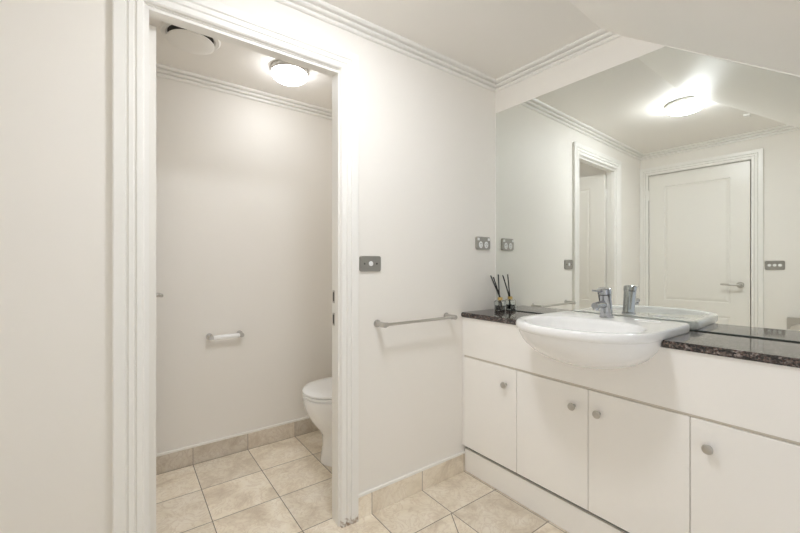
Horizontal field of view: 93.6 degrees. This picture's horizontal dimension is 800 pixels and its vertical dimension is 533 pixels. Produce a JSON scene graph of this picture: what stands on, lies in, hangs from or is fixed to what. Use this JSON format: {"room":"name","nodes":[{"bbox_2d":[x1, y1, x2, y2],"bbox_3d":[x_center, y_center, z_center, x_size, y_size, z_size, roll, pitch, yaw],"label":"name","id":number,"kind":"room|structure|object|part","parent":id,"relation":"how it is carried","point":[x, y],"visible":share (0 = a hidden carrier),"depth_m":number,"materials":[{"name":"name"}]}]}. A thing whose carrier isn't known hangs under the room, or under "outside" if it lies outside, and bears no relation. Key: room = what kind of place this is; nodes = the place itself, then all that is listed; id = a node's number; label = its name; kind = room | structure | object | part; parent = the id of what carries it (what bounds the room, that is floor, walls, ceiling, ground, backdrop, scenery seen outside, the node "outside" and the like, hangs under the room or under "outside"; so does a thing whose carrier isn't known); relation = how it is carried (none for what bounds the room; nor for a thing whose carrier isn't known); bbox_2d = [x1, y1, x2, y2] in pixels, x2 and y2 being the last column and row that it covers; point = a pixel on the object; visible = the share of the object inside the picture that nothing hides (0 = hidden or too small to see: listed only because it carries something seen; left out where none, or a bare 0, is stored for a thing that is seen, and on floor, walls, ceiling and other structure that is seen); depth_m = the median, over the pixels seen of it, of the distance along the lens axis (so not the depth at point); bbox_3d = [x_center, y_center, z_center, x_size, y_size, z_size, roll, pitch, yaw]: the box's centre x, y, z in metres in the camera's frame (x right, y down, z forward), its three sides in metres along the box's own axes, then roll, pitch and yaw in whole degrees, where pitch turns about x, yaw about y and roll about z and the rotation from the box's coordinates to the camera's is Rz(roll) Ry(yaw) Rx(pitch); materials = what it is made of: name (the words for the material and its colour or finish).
{"room":"bathroom","nodes":[
{"label":"bathroom","id":0,"kind":"room"},
{"bbox_2d":[156,76,331,453],"bbox_3d":[-0.917,0.021,2.478,1.750,2.298,0.060,0,0,-36],"label":"wall","id":1,"kind":"structure","parent":0,"point":[244,186],"depth_m":2.36,"materials":[{"name":"white paint"}]},
{"bbox_2d":[206,330,243,340],"bbox_3d":[-1.061,0.427,2.289,0.210,0.038,0.074,0,0,-36],"label":"paper holder","id":2,"kind":"object","parent":1,"relation":"attached to","point":[239,333],"visible":1,"depth_m":2.26,"materials":[{"name":"white plastic"}]},
{"bbox_2d":[156,416,318,474],"bbox_3d":[-0.895,1.113,2.448,1.630,0.113,0.012,0,0,-36],"label":"baseboard","id":3,"kind":"structure","parent":1,"relation":"attached to","point":[182,457],"depth_m":2.33,"materials":[{"name":"beige tile"}]},
{"bbox_2d":[0,0,494,532],"bbox_3d":[-0.397,0.021,1.635,2.510,2.298,0.072,0,0,-36],"label":"wall","id":4,"kind":"structure","parent":0,"point":[426,133],"depth_m":1.19,"materials":[{"name":"white paint"}]},
{"bbox_2d":[149,25,162,532],"bbox_3d":[-1.095,0.151,1.617,0.162,2.012,0.722,0,0,-36],"label":"door","id":5,"kind":"structure","parent":4,"relation":"in","point":[152,29],"depth_m":1.34,"materials":[{"name":"white wood"}]},
{"bbox_2d":[112,0,357,532],"bbox_3d":[-0.582,0.137,1.499,0.750,2.066,0.074,0,0,-36],"label":"door frame","id":6,"kind":"structure","parent":4,"relation":"attached to","point":[152,11],"depth_m":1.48,"materials":[{"name":"white paint"}]},
{"bbox_2d":[156,63,331,119],"bbox_3d":[-0.626,-1.092,2.082,1.630,0.053,0.921,0,0,-36],"label":"crown molding","id":7,"kind":"structure","parent":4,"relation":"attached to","point":[163,71],"depth_m":2.34,"materials":[{"name":"white paint"}]},
{"bbox_2d":[359,256,380,271],"bbox_3d":[-0.139,-0.009,1.772,0.117,0.073,0.012,0,0,-36],"label":"light switch","id":8,"kind":"object","parent":4,"relation":"attached to","point":[366,263],"visible":1,"depth_m":1.77,"materials":[{"name":"silver metal"}]},
{"bbox_2d":[358,451,464,519],"bbox_3d":[0.086,1.113,1.937,0.701,0.113,0.012,0,0,-36],"label":"baseboard","id":9,"kind":"structure","parent":4,"relation":"attached to","point":[370,501],"depth_m":1.90,"materials":[{"name":"beige tile"}]},
{"bbox_2d":[374,313,457,327],"bbox_3d":[0.095,0.277,1.903,0.489,0.037,0.078,0,0,-36],"label":"towel rail","id":10,"kind":"object","parent":4,"relation":"attached to","point":[377,323],"visible":1,"depth_m":1.84,"materials":[{"name":"grey metal"}]},
{"bbox_2d":[274,0,620,92],"bbox_3d":[0.017,-1.092,1.087,2.410,0.053,1.300,0,0,-36],"label":"crown molding","id":11,"kind":"structure","parent":4,"relation":"attached to","point":[326,12],"depth_m":1.88,"materials":[{"name":"white paint"}]},
{"bbox_2d":[475,237,489,249],"bbox_3d":[0.496,-0.135,2.237,0.122,0.074,0.014,0,0,-36],"label":"power outlet","id":12,"kind":"object","parent":4,"relation":"attached to","point":[480,242],"visible":1,"depth_m":2.23,"materials":[{"name":"silver metal"}]},
{"bbox_2d":[156,430,568,532],"bbox_3d":[-0.009,1.200,1.157,2.570,0.060,3.263,0,0,-36],"label":"floor","id":13,"kind":"structure","parent":0,"point":[282,486],"depth_m":1.85,"materials":[{"name":"beige tile"}]},
{"bbox_2d":[302,377,331,466],"bbox_3d":[-0.266,0.758,2.369,0.704,0.822,0.386,0,0,-36],"label":"toilet","id":14,"kind":"object","parent":13,"relation":"on","point":[317,395],"visible":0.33,"depth_m":2.15,"materials":[{"name":"white ceramic"}]},
{"bbox_3d":[-0.355,0.733,2.303,0.482,0.029,0.370,0,0,-36],"label":"lid","id":15,"kind":"part","parent":14,"relation":"part of","materials":[{"name":"white plastic"}]},
{"bbox_3d":[-0.355,0.758,2.304,0.480,0.016,0.366,0,0,-36],"label":"seat","id":16,"kind":"part","parent":14,"relation":"part of","materials":[{"name":"white plastic"}]},
{"bbox_2d":[462,317,799,532],"bbox_3d":[1.116,0.730,1.370,0.374,0.876,2.144,0,0,-36],"label":"vanity cabinet","id":17,"kind":"object","parent":13,"relation":"on","point":[674,441],"visible":0.95,"depth_m":1.42,"materials":[{"name":"white laminate"}]},
{"bbox_3d":[0.475,0.768,1.994,0.018,0.503,0.352,0,0,-36],"label":"door","id":18,"kind":"part","parent":17,"relation":"part of","materials":[{"name":"white laminate"}]},
{"bbox_3d":[0.523,0.600,1.887,0.030,0.032,0.032,0,0,-36],"label":"knob","id":19,"kind":"part","parent":17,"relation":"part of","materials":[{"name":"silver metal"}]},
{"bbox_3d":[0.684,0.768,1.708,0.018,0.503,0.350,0,0,-36],"label":"door","id":20,"kind":"part","parent":17,"relation":"part of","materials":[{"name":"white laminate"}]},
{"bbox_3d":[0.734,0.600,1.600,0.030,0.032,0.032,0,0,-36],"label":"knob","id":21,"kind":"part","parent":17,"relation":"part of","materials":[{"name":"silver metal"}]},
{"bbox_3d":[0.796,0.600,1.516,0.030,0.032,0.032,0,0,-36],"label":"knob","id":22,"kind":"part","parent":17,"relation":"part of","materials":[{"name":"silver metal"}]},
{"bbox_2d":[461,309,799,367],"bbox_3d":[1.124,0.278,1.375,0.355,0.026,2.143,0,0,-36],"label":"countertop","id":23,"kind":"structure","parent":17,"relation":"on","point":[785,353],"depth_m":1.28,"materials":[{"name":"stone"}]},
{"bbox_2d":[490,274,505,310],"bbox_3d":[0.583,0.158,2.242,0.051,0.212,0.091,0,0,-36],"label":"reed diffuser","id":24,"kind":"object","parent":23,"relation":"on","point":[500,304],"visible":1,"depth_m":2.22,"materials":[{"name":"clear glass"}]},
{"bbox_2d":[516,311,689,369],"bbox_3d":[0.783,0.322,1.550,0.568,0.187,0.534,0,0,-36],"label":"basin","id":25,"kind":"object","parent":23,"relation":"in","point":[579,339],"visible":0.96,"depth_m":1.38,"materials":[{"name":"white ceramic"}]},
{"bbox_2d":[591,287,613,317],"bbox_3d":[0.885,0.163,1.653,0.156,0.137,0.058,0,0,-36],"label":"tap","id":26,"kind":"object","parent":25,"relation":"on","point":[604,304],"visible":1,"depth_m":1.65,"materials":[{"name":"silver metal"}]},
{"bbox_3d":[0.877,0.173,1.647,0.095,0.034,0.034,0,0,-36],"label":"spout","id":27,"kind":"part","parent":26,"relation":"part of","materials":[{"name":"silver metal"}]},
{"bbox_3d":[0.892,0.768,1.425,0.018,0.503,0.346,0,0,-36],"label":"door","id":28,"kind":"part","parent":17,"relation":"part of","materials":[{"name":"white laminate"}]},
{"bbox_3d":[1.007,0.600,1.228,0.030,0.032,0.032,0,0,-36],"label":"knob","id":29,"kind":"part","parent":17,"relation":"part of","materials":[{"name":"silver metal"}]},
{"bbox_3d":[1.099,0.768,1.144,0.018,0.503,0.347,0,0,-36],"label":"door","id":30,"kind":"part","parent":17,"relation":"part of","materials":[{"name":"white laminate"}]},
{"bbox_2d":[149,0,600,109],"bbox_3d":[-0.293,-1.149,1.544,2.570,0.060,2.303,0,0,-36],"label":"ceiling","id":31,"kind":"structure","parent":0,"point":[494,38],"depth_m":1.83,"materials":[{"name":"white paint"}]},
{"bbox_2d":[159,22,220,54],"bbox_3d":[-1.017,-1.097,1.829,0.260,0.044,0.260,0,0,-36],"label":"ceiling vent","id":32,"kind":"object","parent":31,"relation":"in","point":[183,39],"visible":0.77,"depth_m":1.80,"materials":[{"name":"white plastic"}]},
{"bbox_2d":[271,60,307,85],"bbox_3d":[-0.627,-1.081,2.134,0.204,0.076,0.204,0,0,-36],"label":"ceiling light","id":33,"kind":"object","parent":31,"relation":"attached to","point":[283,72],"visible":0.94,"depth_m":2.08,"materials":[{"name":"white glass"}]},
{"bbox_2d":[494,300,505,310],"bbox_3d":[0.594,0.230,2.226,0.051,0.070,0.051,0,0,-36],"label":"bottle","id":34,"kind":"object","parent":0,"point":[499,305],"depth_m":2.21,"materials":[{"name":"clear glass"}]},
{"bbox_2d":[495,36,664,112],"bbox_3d":[1.282,0.021,1.452,0.100,2.298,2.210,0,0,-36],"label":"wall","id":35,"kind":"structure","parent":0,"point":[620,50],"depth_m":1.92,"materials":[{"name":"white paint"}]},
{"bbox_2d":[495,46,799,342],"bbox_3d":[1.239,-0.337,1.470,0.009,1.202,2.131,0,0,-38],"label":"wall mirror","id":36,"kind":"object","parent":35,"relation":"attached to","point":[667,179],"visible":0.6,"depth_m":1.62,"materials":[{"name":"clear glass"}]},
{"bbox_2d":[667,46,799,76],"bbox_3d":[1.510,-0.488,1.114,0.006,0.906,1.237,0,0,-38],"label":"bead","id":37,"kind":"object","parent":36,"relation":"attached to","point":[667,46],"visible":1,"depth_m":1.41,"materials":[{"name":"white paint"}]},
{"bbox_2d":[569,0,799,74],"bbox_3d":[0.473,-0.587,0.476,2.480,1.162,1.534,0,0,-36],"label":"ceiling","id":38,"kind":"structure","parent":0,"point":[761,33],"depth_m":1.25,"materials":[{"name":"paint"}]}
]}

